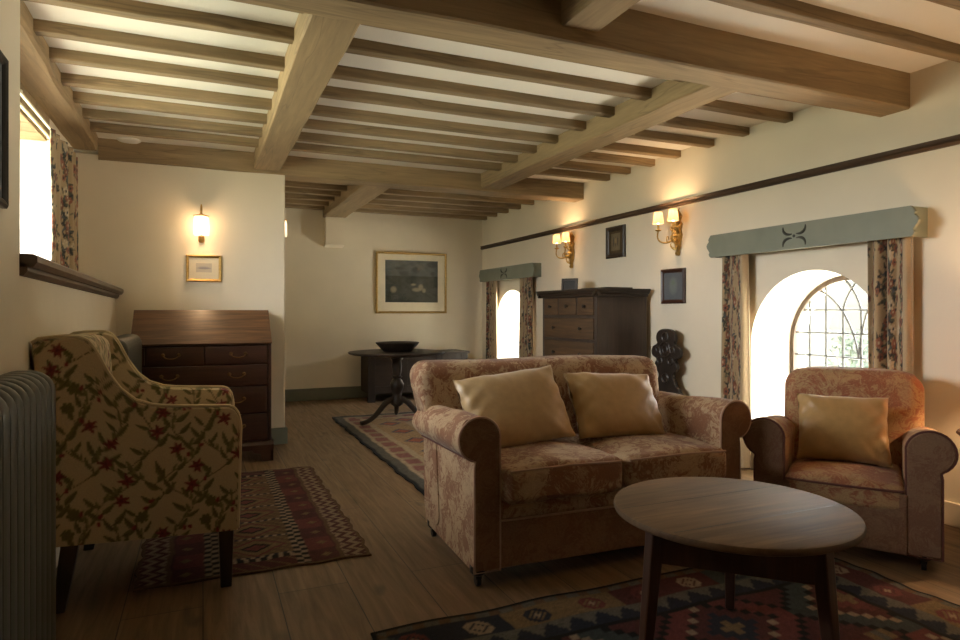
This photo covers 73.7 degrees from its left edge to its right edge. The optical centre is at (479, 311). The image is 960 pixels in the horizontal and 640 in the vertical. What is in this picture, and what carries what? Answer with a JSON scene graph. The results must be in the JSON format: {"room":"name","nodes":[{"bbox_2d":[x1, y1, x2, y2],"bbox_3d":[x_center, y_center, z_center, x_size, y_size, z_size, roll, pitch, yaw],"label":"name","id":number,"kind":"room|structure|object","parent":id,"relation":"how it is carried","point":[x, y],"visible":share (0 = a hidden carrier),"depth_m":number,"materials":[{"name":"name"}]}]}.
{"room":"living room","nodes":[
{"label":"living room","id":0,"kind":"room"},
{"bbox_2d":[0,0,115,567],"bbox_3d":[-2.367,-0.100,2.680,1.186,2.400,10.000,0,0,-23],"label":"wall","id":1,"kind":"structure","parent":0,"point":[30,309],"depth_m":2.15,"materials":[{"name":"beige paint"}]},
{"bbox_2d":[0,50,8,208],"bbox_3d":[-1.358,-0.545,1.744,0.020,0.460,0.480,0,0,-24],"label":"framed picture","id":2,"kind":"object","parent":1,"relation":"attached to","point":[4,63],"visible":1,"depth_m":1.94,"materials":[{"name":"wood"}]},
{"bbox_2d":[0,63,1,197],"bbox_3d":[-1.360,-0.545,1.743,0.001,0.404,0.424,0,0,-24],"label":"print","id":3,"kind":"object","parent":2,"relation":"attached to","point":[0,63],"depth_m":1.93},
{"bbox_2d":[20,82,49,140],"bbox_3d":[-2.515,-1.175,2.992,0.480,0.250,1.990,0,0,-23],"label":"trim","id":4,"kind":"structure","parent":1,"relation":"attached to","point":[29,130],"depth_m":3.69,"materials":[{"name":"brown wood"}]},
{"bbox_2d":[20,139,51,260],"bbox_3d":[-2.897,-0.613,3.898,0.500,0.905,0.024,0,0,-23],"label":"window","id":5,"kind":"structure","parent":1,"relation":"attached to","point":[35,179],"depth_m":3.95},
{"bbox_2d":[20,89,61,139],"bbox_3d":[-2.292,-1.059,3.181,0.080,0.018,2.340,0,0,-23],"label":"track","id":6,"kind":"object","parent":1,"relation":"attached to","point":[22,95],"visible":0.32,"depth_m":3.43,"materials":[{"name":"white"}]},
{"bbox_2d":[50,128,78,271],"bbox_3d":[-2.620,-0.620,4.053,0.070,0.870,0.808,0,0,-23],"label":"curtain","id":7,"kind":"object","parent":1,"relation":"attached to","point":[63,161],"visible":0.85,"depth_m":3.96,"materials":[{"name":"multicoloured fabric"}]},
{"bbox_2d":[19,253,123,298],"bbox_3d":[-2.477,-0.147,3.360,0.842,0.098,2.935,0,0,-23],"label":"trim","id":8,"kind":"structure","parent":1,"relation":"attached to","point":[32,266],"depth_m":2.66,"materials":[{"name":"brown wood"}]},
{"bbox_2d":[73,149,284,427],"bbox_3d":[-3.155,-0.100,6.066,2.228,2.400,2.560,0,0,-23],"label":"wall partition","id":9,"kind":"structure","parent":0,"point":[137,226],"depth_m":5.02,"materials":[{"name":"beige paint"}]},
{"bbox_2d":[193,204,208,242],"bbox_3d":[-2.183,-0.690,5.014,0.116,0.290,0.174,0,0,-23],"label":"wall lamp","id":10,"kind":"object","parent":9,"relation":"attached to","point":[201,215],"visible":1,"depth_m":4.99,"materials":[{"name":"gold metal"}]},
{"bbox_2d":[186,254,221,281],"bbox_3d":[-2.190,-0.342,5.078,0.260,0.212,0.020,0,0,-23],"label":"framed picture","id":11,"kind":"object","parent":9,"relation":"attached to","point":[199,268],"visible":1,"depth_m":5.08,"materials":[{"name":"gold glass"}]},
{"bbox_2d":[196,263,211,271],"bbox_3d":[-2.191,-0.347,5.080,0.115,0.072,0.001,0,0,-23],"label":"print","id":12,"kind":"object","parent":11,"relation":"attached to","point":[200,267],"depth_m":5.08},
{"bbox_2d":[271,425,287,444],"bbox_3d":[-2.208,1.032,5.159,1.246,0.135,0.178,0,0,-23],"label":"baseboard","id":13,"kind":"structure","parent":9,"relation":"attached to","point":[279,435],"depth_m":5.30,"materials":[{"name":"grey paint"}]},
{"bbox_2d":[285,208,481,388],"bbox_3d":[-2.143,-0.100,8.035,5.650,2.400,0.250,0,0,-23],"label":"wall","id":14,"kind":"structure","parent":0,"point":[330,293],"depth_m":8.15,"materials":[{"name":"beige paint"}]},
{"bbox_2d":[324,217,344,247],"bbox_3d":[-1.810,-0.985,7.972,0.230,0.370,0.130,0,0,-23],"label":"corbel","id":15,"kind":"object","parent":14,"relation":"attached to","point":[334,227],"depth_m":7.92,"materials":[{"name":"beige paint"}]},
{"bbox_2d":[285,386,413,401],"bbox_3d":[-2.323,1.025,7.810,5.140,0.150,0.020,0,0,-23],"label":"baseboard","id":16,"kind":"structure","parent":14,"relation":"attached to","point":[309,394],"depth_m":7.98,"materials":[{"name":"paint"}]},
{"bbox_2d":[376,251,446,312],"bbox_3d":[-0.894,-0.375,8.423,0.970,0.800,0.030,0,0,-23],"label":"framed picture","id":17,"kind":"object","parent":14,"relation":"attached to","point":[406,282],"visible":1,"depth_m":8.42,"materials":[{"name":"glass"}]},
{"bbox_2d":[385,260,437,302],"bbox_3d":[-0.896,-0.395,8.426,0.720,0.550,0.001,0,0,-23],"label":"print","id":18,"kind":"object","parent":17,"relation":"attached to","point":[405,280],"depth_m":8.42},
{"bbox_2d":[24,0,959,199],"bbox_3d":[-0.206,-1.360,3.561,5.650,0.120,10.100,0,0,-23],"label":"ceiling","id":19,"kind":"structure","parent":0,"point":[929,18],"depth_m":3.31,"materials":[{"name":"paint"}]},
{"bbox_2d":[20,0,97,150],"bbox_3d":[-2.326,-1.261,3.297,0.257,0.119,3.203,0,0,-24],"label":"ceiling beam","id":20,"kind":"structure","parent":19,"relation":"attached to","point":[41,77],"depth_m":3.47,"materials":[{"name":"brown wood"}]},
{"bbox_2d":[116,137,140,143],"bbox_3d":[-2.529,-1.232,4.610,0.160,0.015,0.160,0,0,-23],"label":"smoke detector","id":21,"kind":"object","parent":19,"relation":"attached to","point":[129,140],"visible":1,"depth_m":4.58,"materials":[{"name":"white plastic"}]},
{"bbox_2d":[254,13,359,170],"bbox_3d":[-1.141,-1.243,3.865,0.214,0.154,3.200,0,0,-23],"label":"ceiling beam","id":22,"kind":"structure","parent":19,"relation":"attached to","point":[320,43],"depth_m":3.25,"materials":[{"name":"brown wood"}]},
{"bbox_2d":[98,138,583,201],"bbox_3d":[-0.917,-1.226,5.732,4.310,0.188,0.200,0,0,-23],"label":"ceiling beam","id":23,"kind":"structure","parent":19,"relation":"attached to","point":[294,167],"depth_m":5.53,"materials":[{"name":"brown wood"}]},
{"bbox_2d":[90,121,609,180],"bbox_3d":[-0.804,-1.282,5.218,4.470,0.076,0.069,0,0,-23],"label":"ceiling beam","id":24,"kind":"structure","parent":19,"relation":"attached to","point":[94,126],"depth_m":5.03,"materials":[{"name":"brown wood"}]},
{"bbox_2d":[323,185,388,217],"bbox_3d":[-1.355,-1.242,6.894,0.277,0.157,2.370,0,0,-23],"label":"ceiling beam","id":25,"kind":"structure","parent":19,"relation":"attached to","point":[355,197],"depth_m":6.78,"materials":[{"name":"brown wood"}]},
{"bbox_2d":[82,108,630,174],"bbox_3d":[-0.677,-1.282,4.924,4.470,0.076,0.070,0,0,-23],"label":"ceiling beam","id":26,"kind":"structure","parent":19,"relation":"attached to","point":[94,114],"depth_m":4.72,"materials":[{"name":"brown wood"}]},
{"bbox_2d":[73,91,654,166],"bbox_3d":[-0.542,-1.282,4.612,4.470,0.076,0.070,0,0,-23],"label":"ceiling beam","id":27,"kind":"structure","parent":19,"relation":"attached to","point":[78,97],"depth_m":4.39,"materials":[{"name":"brown wood"}]},
{"bbox_2d":[61,72,680,158],"bbox_3d":[-0.414,-1.282,4.318,4.470,0.075,0.069,0,0,-23],"label":"ceiling beam","id":28,"kind":"structure","parent":19,"relation":"attached to","point":[67,79],"depth_m":4.09,"materials":[{"name":"brown wood"}]},
{"bbox_2d":[49,47,713,147],"bbox_3d":[-0.268,-1.282,3.979,4.470,0.075,0.070,0,0,-23],"label":"ceiling beam","id":29,"kind":"structure","parent":19,"relation":"attached to","point":[57,55],"depth_m":3.74,"materials":[{"name":"brown wood"}]},
{"bbox_2d":[285,204,486,219],"bbox_3d":[-1.802,-1.282,7.902,4.170,0.075,0.070,0,0,-23],"label":"ceiling beam","id":30,"kind":"structure","parent":19,"relation":"attached to","point":[296,206],"depth_m":8.22,"materials":[{"name":"brown wood"}]},
{"bbox_2d":[285,199,496,216],"bbox_3d":[-1.671,-1.282,7.600,4.170,0.076,0.069,0,0,-23],"label":"ceiling beam","id":31,"kind":"structure","parent":19,"relation":"attached to","point":[287,201],"depth_m":7.90,"materials":[{"name":"brown wood"}]},
{"bbox_2d":[33,18,749,136],"bbox_3d":[-0.135,-1.282,3.672,4.470,0.076,0.069,0,0,-23],"label":"ceiling beam","id":32,"kind":"structure","parent":19,"relation":"attached to","point":[46,28],"depth_m":3.42,"materials":[{"name":"brown wood"}]},
{"bbox_2d":[285,193,508,212],"bbox_3d":[-1.536,-1.282,7.287,4.170,0.076,0.069,0,0,-23],"label":"ceiling beam","id":33,"kind":"structure","parent":19,"relation":"attached to","point":[287,195],"depth_m":7.56,"materials":[{"name":"brown wood"}]},
{"bbox_2d":[285,187,520,209],"bbox_3d":[-1.401,-1.282,6.975,4.170,0.076,0.069,0,0,-23],"label":"ceiling beam","id":34,"kind":"structure","parent":19,"relation":"attached to","point":[287,189],"depth_m":7.25,"materials":[{"name":"brown wood"}]},
{"bbox_2d":[22,0,792,122],"bbox_3d":[0.010,-1.282,3.337,4.470,0.076,0.069,0,0,-23],"label":"ceiling beam","id":35,"kind":"structure","parent":19,"relation":"attached to","point":[131,9],"depth_m":3.13,"materials":[{"name":"brown wood"}]},
{"bbox_2d":[285,180,533,204],"bbox_3d":[-1.266,-1.282,6.663,4.170,0.076,0.070,0,0,-23],"label":"ceiling beam","id":36,"kind":"structure","parent":19,"relation":"attached to","point":[295,184],"depth_m":6.92,"materials":[{"name":"brown wood"}]},
{"bbox_2d":[285,179,540,199],"bbox_3d":[-1.131,-1.282,6.351,4.170,0.076,0.069,0,0,-23],"label":"ceiling beam","id":37,"kind":"structure","parent":19,"relation":"attached to","point":[285,179],"depth_m":6.65,"materials":[{"name":"brown wood"}]},
{"bbox_2d":[230,0,909,116],"bbox_3d":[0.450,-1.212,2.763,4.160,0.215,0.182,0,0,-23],"label":"ceiling beam","id":38,"kind":"structure","parent":19,"relation":"attached to","point":[635,41],"depth_m":2.82,"materials":[{"name":"brown wood"}]},
{"bbox_2d":[561,0,639,32],"bbox_3d":[1.054,-1.243,1.165,0.188,0.154,3.300,0,0,-23],"label":"ceiling beam","id":39,"kind":"structure","parent":19,"relation":"attached to","point":[587,15],"depth_m":2.53,"materials":[{"name":"brown wood"}]},
{"bbox_2d":[481,80,736,188],"bbox_3d":[0.708,-1.242,4.665,0.213,0.157,3.200,0,0,-23],"label":"ceiling beam","id":40,"kind":"structure","parent":19,"relation":"attached to","point":[669,99],"depth_m":4.16,"materials":[{"name":"brown wood"}]},
{"bbox_2d":[709,0,959,62],"bbox_3d":[0.599,-1.281,2.393,4.140,0.078,0.070,0,0,-23],"label":"ceiling beam","id":41,"kind":"structure","parent":19,"relation":"attached to","point":[797,11],"depth_m":2.82,"materials":[{"name":"brown wood"}]},
{"bbox_2d":[926,0,959,9],"bbox_3d":[0.735,-1.282,2.078,4.140,0.077,0.070,0,0,-23],"label":"ceiling beam","id":42,"kind":"structure","parent":19,"relation":"attached to","point":[955,4],"depth_m":2.59,"materials":[{"name":"brown wood"}]},
{"bbox_2d":[56,395,959,639],"bbox_3d":[-0.206,1.160,3.561,5.650,0.120,10.100,0,0,-23],"label":"floor","id":43,"kind":"structure","parent":0,"point":[411,575],"depth_m":2.63,"materials":[{"name":"brown wood"}]},
{"bbox_2d":[0,370,55,639],"bbox_3d":[-1.126,0.635,1.406,0.150,0.930,1.020,0,0,-23],"label":"radiator","id":44,"kind":"object","parent":43,"relation":"on","point":[27,397],"visible":1,"depth_m":1.60,"materials":[{"name":"metal"}]},
{"bbox_2d":[116,334,141,372],"bbox_3d":[-2.170,0.625,3.869,0.150,0.950,0.970,0,0,-23],"label":"radiator","id":45,"kind":"object","parent":43,"relation":"on","point":[131,343],"visible":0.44,"depth_m":3.93,"materials":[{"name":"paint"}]},
{"bbox_2d":[131,310,273,460],"bbox_3d":[-2.072,0.544,4.800,0.948,1.111,0.583,0,0,-23],"label":"bureau","id":46,"kind":"object","parent":43,"relation":"on","point":[231,349],"visible":0.59,"depth_m":4.64,"materials":[{"name":"brown wood"}]},
{"bbox_2d":[133,466,371,591],"bbox_3d":[-1.278,1.095,3.512,0.975,0.010,1.788,0,0,-23],"label":"rug","id":47,"kind":"object","parent":43,"relation":"on","point":[289,518],"visible":0.66,"depth_m":3.05,"materials":[{"name":"fabric"}]},
{"bbox_2d":[30,330,241,613],"bbox_3d":[-1.431,0.593,2.758,0.727,1.014,0.752,0,0,-23],"label":"floral armchair","id":48,"kind":"object","parent":47,"relation":"on","point":[138,457],"visible":0.94,"depth_m":2.42,"materials":[{"name":"fabric"}]},
{"bbox_2d":[332,412,423,495],"bbox_3d":[-0.153,1.095,5.344,1.555,0.010,3.440,0,0,-23],"label":"patterned carpet","id":49,"kind":"object","parent":43,"relation":"on","point":[392,438],"visible":0.22,"depth_m":5.42,"materials":[{"name":"carpet"}]},
{"bbox_2d":[348,349,444,424],"bbox_3d":[-0.826,0.743,6.365,0.956,0.694,0.956,0,0,-23],"label":"table","id":50,"kind":"object","parent":49,"relation":"on","point":[396,400],"visible":0.91,"depth_m":6.30,"materials":[{"name":"brown wood"}]},
{"bbox_2d":[376,341,418,351],"bbox_3d":[-0.818,0.349,6.347,0.432,0.092,0.432,0,0,-23],"label":"bowl","id":51,"kind":"object","parent":50,"relation":"on","point":[386,346],"visible":1,"depth_m":6.21,"materials":[{"name":"brown wood"}]},
{"bbox_2d":[361,349,469,402],"bbox_3d":[-0.838,0.804,8.155,1.340,0.592,0.485,0,0,-23],"label":"coffer","id":52,"kind":"object","parent":43,"relation":"on","point":[376,372],"visible":0.48,"depth_m":7.82,"materials":[{"name":"brown wood"}]},
{"bbox_2d":[410,355,751,585],"bbox_3d":[0.477,0.667,3.058,1.480,0.866,0.780,0,0,-21],"label":"sofa","id":53,"kind":"object","parent":43,"relation":"on","point":[495,507],"visible":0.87,"depth_m":2.75,"materials":[{"name":"brown fabric"}]},
{"bbox_2d":[452,365,575,447],"bbox_3d":[0.161,0.448,2.964,0.555,0.371,0.249,0,0,-22],"label":"throw pillow","id":54,"kind":"object","parent":53,"relation":"on","point":[527,406],"visible":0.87,"depth_m":2.90,"materials":[{"name":"beige fabric"}]},
{"bbox_2d":[501,438,621,504],"bbox_3d":[0.259,0.681,2.863,0.550,0.177,0.572,0,0,-21],"label":"seat cushion","id":55,"kind":"object","parent":53,"relation":"on","point":[564,469],"depth_m":2.62,"materials":[{"name":"brown fabric"}]},
{"bbox_2d":[564,372,664,438],"bbox_3d":[0.668,0.460,3.160,0.497,0.322,0.243,0,0,-18],"label":"throw pillow","id":56,"kind":"object","parent":53,"relation":"on","point":[606,404],"visible":0.98,"depth_m":3.09,"materials":[{"name":"beige fabric"}]},
{"bbox_2d":[567,432,725,486],"bbox_3d":[0.778,0.681,3.064,0.550,0.177,0.572,0,0,-21],"label":"seat cushion","id":57,"kind":"object","parent":53,"relation":"on","point":[668,454],"depth_m":2.85,"materials":[{"name":"brown fabric"}]},
{"bbox_2d":[536,288,650,356],"bbox_3d":[0.996,0.454,5.797,0.567,1.292,1.024,0,0,-23],"label":"tallboy","id":58,"kind":"object","parent":43,"relation":"on","point":[588,321],"visible":0.58,"depth_m":5.43,"materials":[{"name":"brown wood"}]},
{"bbox_2d":[561,278,577,289],"bbox_3d":[0.864,-0.257,6.174,0.170,0.126,0.032,0,0,35],"label":"picture frame","id":59,"kind":"object","parent":58,"relation":"on","point":[567,283],"visible":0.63,"depth_m":6.17,"materials":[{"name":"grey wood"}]},
{"bbox_2d":[563,281,574,288],"bbox_3d":[0.864,-0.257,6.175,0.126,0.081,0.007,0,-6,35],"label":"print","id":60,"kind":"object","parent":59,"relation":"attached to","point":[566,284],"depth_m":6.17,"materials":[{"name":"paper"}]},
{"bbox_2d":[581,287,632,288],"bbox_3d":[1.132,-0.202,5.742,0.280,0.020,0.400,0,0,-23],"label":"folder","id":61,"kind":"object","parent":58,"relation":"on","point":[596,287],"visible":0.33,"depth_m":5.58,"materials":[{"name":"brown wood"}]},
{"bbox_2d":[370,557,959,639],"bbox_3d":[0.873,1.095,1.884,2.069,0.010,1.535,0,0,-23],"label":"rug","id":62,"kind":"object","parent":43,"relation":"on","point":[872,605],"visible":0.78,"depth_m":2.31,"materials":[{"name":"fabric"}]},
{"bbox_2d":[613,477,866,639],"bbox_3d":[0.800,0.854,2.035,0.736,0.472,0.736,0,0,-23],"label":"coffee table","id":63,"kind":"object","parent":62,"relation":"on","point":[730,526],"visible":1,"depth_m":1.90,"materials":[{"name":"brown wood"}]},
{"bbox_2d":[651,329,683,394],"bbox_3d":[1.364,0.620,5.118,0.370,0.960,0.405,0,0,-23],"label":"chair","id":64,"kind":"object","parent":43,"relation":"on","point":[666,351],"visible":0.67,"depth_m":5.14,"materials":[{"name":"brown wood"}]},
{"bbox_2d":[743,366,958,570],"bbox_3d":[1.792,0.700,3.139,0.831,0.800,0.745,0,0,32],"label":"armchair","id":65,"kind":"object","parent":43,"relation":"on","point":[901,507],"visible":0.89,"depth_m":2.90,"materials":[{"name":"brown fabric"}]},
{"bbox_2d":[797,393,892,467],"bbox_3d":[1.771,0.572,3.127,0.400,0.311,0.215,0,0,26],"label":"throw pillow","id":66,"kind":"object","parent":65,"relation":"on","point":[838,428],"visible":1,"depth_m":3.07,"materials":[{"name":"beige fabric"}]},
{"bbox_2d":[785,456,904,508],"bbox_3d":[1.733,0.788,3.044,0.472,0.143,0.512,0,0,32],"label":"seat cushion","id":67,"kind":"object","parent":65,"relation":"on","point":[853,485],"depth_m":2.86,"materials":[{"name":"brown fabric"}]},
{"bbox_2d":[482,60,959,503],"bbox_3d":[2.196,-0.100,4.492,0.520,2.400,9.700,0,0,-23],"label":"wall","id":68,"kind":"structure","parent":0,"point":[816,136],"depth_m":4.37,"materials":[{"name":"beige paint"}]},
{"bbox_2d":[497,290,519,357],"bbox_3d":[0.639,0.276,8.089,0.520,1.088,0.940,0,0,-23],"label":"window","id":69,"kind":"structure","parent":68,"relation":"attached to","point":[508,310],"depth_m":8.45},
{"bbox_2d":[479,263,540,281],"bbox_3d":[0.345,-0.474,7.951,0.130,0.162,1.563,0,0,-23],"label":"pelmet","id":70,"kind":"object","parent":68,"relation":"attached to","point":[525,270],"visible":1,"depth_m":7.73,"materials":[{"name":"green paint"}]},
{"bbox_2d":[486,281,497,358],"bbox_3d":[0.149,0.307,8.396,0.053,1.555,0.374,0,0,-23],"label":"curtain","id":71,"kind":"object","parent":70,"relation":"hanging from","point":[491,286],"visible":0.66,"depth_m":8.39,"materials":[{"name":"multicoloured fabric"}]},
{"bbox_2d":[519,277,532,356],"bbox_3d":[0.538,0.307,7.496,0.054,1.555,0.360,0,0,-23],"label":"curtain","id":72,"kind":"object","parent":70,"relation":"hanging from","point":[526,284],"visible":0.59,"depth_m":7.49,"materials":[{"name":"multicoloured fabric"}]},
{"bbox_2d":[553,232,574,267],"bbox_3d":[0.882,-0.641,6.647,0.181,0.381,0.272,0,0,-23],"label":"wall sconce","id":73,"kind":"object","parent":68,"relation":"attached to","point":[566,237],"visible":1,"depth_m":6.65,"materials":[{"name":"metal"}]},
{"bbox_2d":[606,224,625,258],"bbox_3d":[1.261,-0.648,5.968,0.025,0.295,0.295,0,0,-23],"label":"framed picture","id":74,"kind":"object","parent":68,"relation":"attached to","point":[615,235],"visible":1,"depth_m":5.95,"materials":[{"name":"brown wood"}]},
{"bbox_2d":[609,230,621,253],"bbox_3d":[1.264,-0.648,5.969,0.001,0.205,0.205,0,0,-23],"label":"print","id":75,"kind":"object","parent":74,"relation":"attached to","point":[615,237],"depth_m":5.97},
{"bbox_2d":[652,208,682,255],"bbox_3d":[1.529,-0.641,5.151,0.181,0.381,0.272,0,0,-23],"label":"wall sconce","id":76,"kind":"object","parent":68,"relation":"attached to","point":[674,215],"visible":1,"depth_m":5.16,"materials":[{"name":"metal"}]},
{"bbox_2d":[661,268,685,303],"bbox_3d":[1.577,-0.208,5.237,0.025,0.285,0.288,0,0,-23],"label":"framed picture","id":77,"kind":"object","parent":68,"relation":"attached to","point":[673,281],"visible":1,"depth_m":5.23,"materials":[{"name":"brown wood"}]},
{"bbox_2d":[664,272,681,299],"bbox_3d":[1.580,-0.208,5.239,0.001,0.221,0.224,0,0,-23],"label":"print","id":78,"kind":"object","parent":77,"relation":"attached to","point":[672,281],"depth_m":5.23},
{"bbox_2d":[480,134,959,249],"bbox_3d":[1.944,-0.875,4.383,0.030,0.045,9.700,0,0,-23],"label":"trim","id":79,"kind":"structure","parent":68,"relation":"attached to","point":[953,140],"depth_m":4.30,"materials":[{"name":"brown wood"}]},
{"bbox_2d":[751,270,842,418],"bbox_3d":[2.343,0.279,4.152,0.520,1.082,0.990,0,0,-23],"label":"window reveal","id":80,"kind":"structure","parent":68,"relation":"attached to","point":[770,339],"depth_m":4.54,"materials":[{"name":"white paint"}]},
{"bbox_2d":[706,206,927,257],"bbox_3d":[2.028,-0.474,4.038,0.150,0.162,1.523,0,0,-23],"label":"pelmet","id":81,"kind":"object","parent":68,"relation":"attached to","point":[906,221],"visible":1,"depth_m":3.80,"materials":[{"name":"green paint"}]},
{"bbox_2d":[721,254,750,467],"bbox_3d":[1.800,0.307,4.545,0.060,1.555,0.261,0,0,-23],"label":"curtain","id":82,"kind":"object","parent":81,"relation":"hanging from","point":[735,340],"visible":0.7,"depth_m":4.52,"materials":[{"name":"multicoloured fabric"}]},
{"bbox_2d":[867,237,913,374],"bbox_3d":[2.259,0.307,3.528,0.059,1.555,0.249,0,0,-30],"label":"curtain","id":83,"kind":"object","parent":81,"relation":"hanging from","point":[890,262],"visible":0.39,"depth_m":3.50,"materials":[{"name":"multicoloured fabric"}]},
{"bbox_2d":[790,276,867,372],"bbox_3d":[2.452,0.288,4.216,0.050,1.064,0.944,0,0,-23],"label":"window","id":84,"kind":"structure","parent":68,"relation":"in","point":[795,329],"depth_m":4.38,"materials":[{"name":"brown wood"}]},
{"bbox_2d":[751,452,959,527],"bbox_3d":[1.950,1.040,4.385,0.018,0.120,9.700,0,0,-23],"label":"baseboard","id":85,"kind":"structure","parent":68,"relation":"attached to","point":[951,509],"depth_m":3.28,"materials":[{"name":"beige paint"}]},
{"label":"outside","id":86,"kind":"structure","parent":0,"visible":0},
{"bbox_2d":[823,328,867,367],"bbox_3d":[4.799,0.831,8.296,0.847,1.259,0.840,0,0,24],"label":"shrub","id":87,"kind":"object","parent":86,"point":[849,342],"visible":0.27,"depth_m":8.30,"materials":[{"name":"green plant"}]},
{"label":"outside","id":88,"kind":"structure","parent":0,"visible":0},
{"bbox_2d":[806,280,867,367],"bbox_3d":[7.101,0.125,11.790,0.400,2.650,32.000,0,0,-23],"label":"sky","id":89,"kind":"structure","parent":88,"point":[839,293],"depth_m":12.13,"materials":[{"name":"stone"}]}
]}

